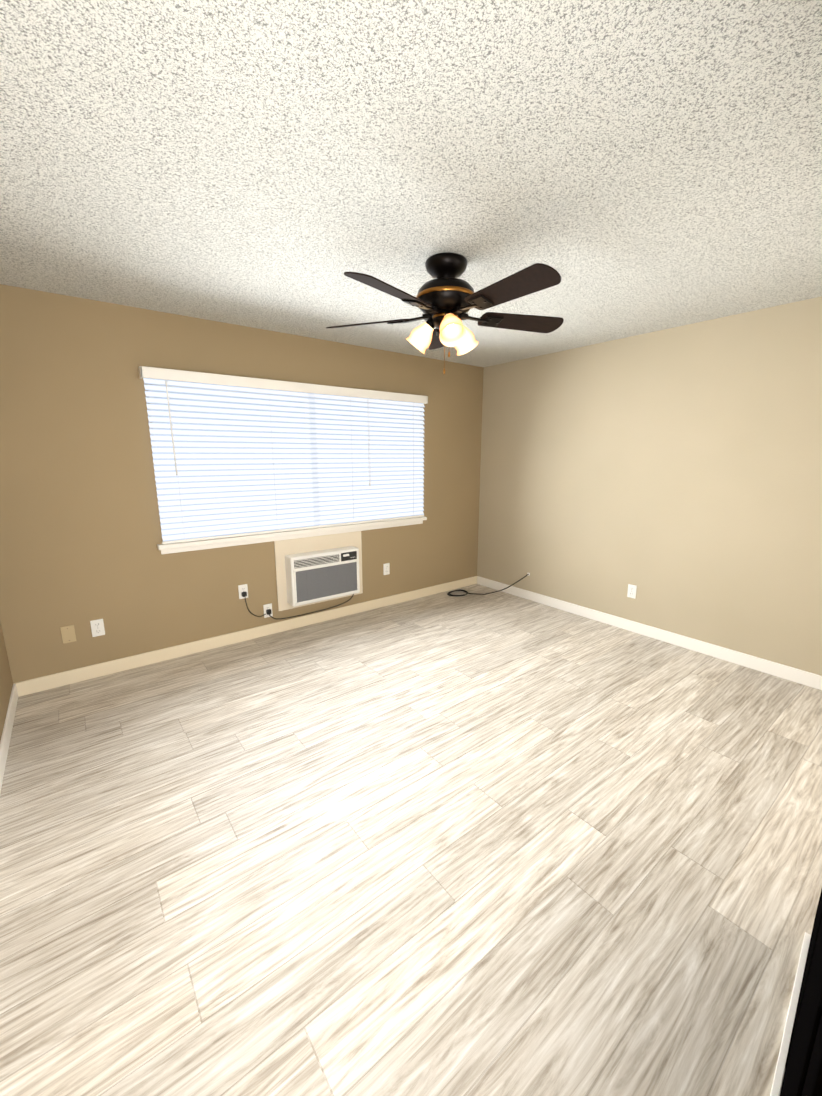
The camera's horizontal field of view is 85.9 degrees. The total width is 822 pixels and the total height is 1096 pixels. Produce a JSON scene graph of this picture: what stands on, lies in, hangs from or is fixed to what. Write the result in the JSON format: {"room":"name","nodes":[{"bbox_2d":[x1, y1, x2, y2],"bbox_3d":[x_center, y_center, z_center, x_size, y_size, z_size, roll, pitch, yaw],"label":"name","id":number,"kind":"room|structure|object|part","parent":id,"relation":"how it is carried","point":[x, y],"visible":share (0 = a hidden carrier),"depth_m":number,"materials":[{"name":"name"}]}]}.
{"room":"empty living room","nodes":[
{"label":"empty living room","id":0,"kind":"room"},
{"bbox_2d":[0,621,12,740],"bbox_3d":[-1.419,0.067,1.048,0.150,2.440,3.770,-9,15,-37],"label":"wall","id":1,"kind":"structure","parent":0,"point":[6,683],"depth_m":2.56,"materials":[{"name":"beige paint"}]},
{"bbox_2d":[0,684,17,792],"bbox_3d":[-1.396,1.193,1.390,0.014,0.095,3.606,-9,15,-37],"label":"baseboard","id":2,"kind":"structure","parent":1,"relation":"attached to","point":[7,730],"depth_m":2.35,"materials":[{"name":"white paint"}]},
{"bbox_2d":[0,284,483,682],"bbox_3d":[-0.907,-0.521,3.859,4.470,2.440,0.150,-9,15,-37],"label":"wall","id":3,"kind":"structure","parent":0,"point":[80,533],"depth_m":3.00,"materials":[{"name":"beige paint"}]},
{"bbox_2d":[60,625,75,643],"bbox_3d":[-2.264,0.570,2.915,0.072,0.116,0.008,-9,15,-37],"label":"blank wall plate","id":4,"kind":"object","parent":3,"relation":"attached to","point":[68,634],"visible":1,"depth_m":2.91,"materials":[{"name":"beige plastic"}]},
{"bbox_2d":[90,619,104,636],"bbox_3d":[-2.137,0.545,3.010,0.072,0.116,0.009,-9,15,-37],"label":"electrical outlet","id":5,"kind":"object","parent":3,"relation":"attached to","point":[97,628],"visible":1,"depth_m":3.01,"materials":[{"name":"white plastic"}]},
{"bbox_2d":[238,584,247,598],"bbox_3d":[-1.361,0.354,3.581,0.072,0.116,0.009,-9,15,-37],"label":"electrical outlet","id":6,"kind":"object","parent":3,"relation":"attached to","point":[242,588],"visible":0.79,"depth_m":3.58,"materials":[{"name":"white plastic"}]},
{"bbox_2d":[13,576,476,696],"bbox_3d":[-0.857,0.640,4.035,4.170,0.095,0.014,-9,15,-37],"label":"baseboard","id":7,"kind":"structure","parent":3,"relation":"attached to","point":[35,685],"depth_m":3.49,"materials":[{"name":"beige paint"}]},
{"bbox_2d":[263,603,272,617],"bbox_3d":[-1.211,0.531,3.737,0.072,0.116,0.009,-9,15,-37],"label":"electrical outlet","id":8,"kind":"object","parent":3,"relation":"attached to","point":[267,606],"visible":0.71,"depth_m":3.73,"materials":[{"name":"white plastic"}]},
{"bbox_2d":[138,366,427,553],"bbox_3d":[-0.913,-0.746,3.862,2.940,1.720,0.385,-9,15,-37],"label":"window","id":9,"kind":"structure","parent":3,"relation":"in","point":[243,463],"depth_m":3.54,"materials":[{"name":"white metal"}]},
{"bbox_3d":[-0.889,-0.740,3.831,2.270,1.050,0.006,-9,15,-37],"label":"glass pane","id":10,"kind":"part","parent":9,"relation":"part of","materials":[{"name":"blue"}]},
{"bbox_2d":[242,531,362,618],"bbox_3d":[-0.913,0.250,3.888,1.138,0.691,0.246,-9,15,-37],"label":"air conditioner","id":11,"kind":"object","parent":3,"relation":"in","point":[315,569],"visible":1,"depth_m":3.85,"materials":[{"name":"beige plastic"}]},
{"bbox_3d":[-0.947,0.452,3.861,1.002,0.306,0.094,-9,15,-37],"label":"power cord","id":12,"kind":"part","parent":11,"relation":"part of","materials":[{"name":"black plastic"}]},
{"bbox_2d":[296,562,356,602],"bbox_3d":[-0.733,0.294,3.892,0.590,0.270,0.010,-9,15,-37],"label":"grille","id":13,"kind":"object","parent":11,"relation":"attached to","point":[315,583],"depth_m":3.88,"materials":[{"name":"grey"}]},
{"bbox_2d":[383,563,389,574],"bbox_3d":[-0.245,0.212,4.432,0.072,0.116,0.009,-9,15,-37],"label":"electrical outlet","id":14,"kind":"object","parent":3,"relation":"attached to","point":[386,567],"visible":1,"depth_m":4.43,"materials":[{"name":"white plastic"}]},
{"bbox_2d":[0,584,821,1095],"bbox_3d":[0.245,1.028,2.658,4.470,0.100,3.920,-9,15,-37],"label":"floor","id":15,"kind":"structure","parent":0,"point":[472,842],"depth_m":1.65,"materials":[{"name":"laminate"}]},
{"bbox_2d":[447,574,527,595],"bbox_3d":[0.795,0.393,4.770,0.584,0.281,0.686,-9,15,-37],"label":"cable coil","id":16,"kind":"object","parent":15,"relation":"on","point":[448,593],"visible":0.98,"depth_m":4.81,"materials":[{"name":"black rubber"}]},
{"bbox_2d":[0,0,821,366],"bbox_3d":[0.245,-1.459,2.138,4.470,0.100,3.920,-9,15,-37],"label":"ceiling","id":17,"kind":"structure","parent":0,"point":[626,168],"depth_m":1.43,"materials":[{"name":"white paint"}]},
{"bbox_2d":[326,252,563,373],"bbox_3d":[0.195,-1.146,2.196,1.284,0.535,1.248,-9,15,-37],"label":"ceiling fan","id":18,"kind":"object","parent":17,"relation":"hanging from","point":[445,300],"visible":1,"depth_m":2.12,"materials":[{"name":"brown metal"}]},
{"bbox_2d":[477,296,821,675],"bbox_3d":[2.001,-0.474,3.632,0.150,2.440,3.770,-9,15,-37],"label":"wall","id":19,"kind":"structure","parent":0,"point":[674,475],"depth_m":3.43,"materials":[{"name":"beige paint"}]},
{"bbox_2d":[627,584,636,598],"bbox_3d":[1.904,0.374,3.804,0.009,0.116,0.072,-9,15,-37],"label":"electrical outlet","id":20,"kind":"object","parent":19,"relation":"attached to","point":[631,592],"visible":1,"depth_m":3.80,"materials":[{"name":"white plastic"}]},
{"bbox_2d":[477,576,821,689],"bbox_3d":[1.894,0.673,3.876,0.014,0.095,3.606,-9,15,-37],"label":"baseboard","id":21,"kind":"structure","parent":19,"relation":"attached to","point":[809,679],"depth_m":3.56,"materials":[{"name":"white paint"}]},
{"bbox_3d":[1.397,0.090,0.938,4.170,2.440,0.150,-9,15,-37],"label":"wall","id":22,"kind":"structure","parent":0,"visible":0},
{"bbox_2d":[770,889,821,1095],"bbox_3d":[0.800,0.331,0.789,1.250,2.030,0.191,-9,15,-37],"label":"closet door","id":23,"kind":"structure","parent":22,"relation":"in","point":[800,1057],"depth_m":0.68,"materials":[{"name":"black"}]}
]}

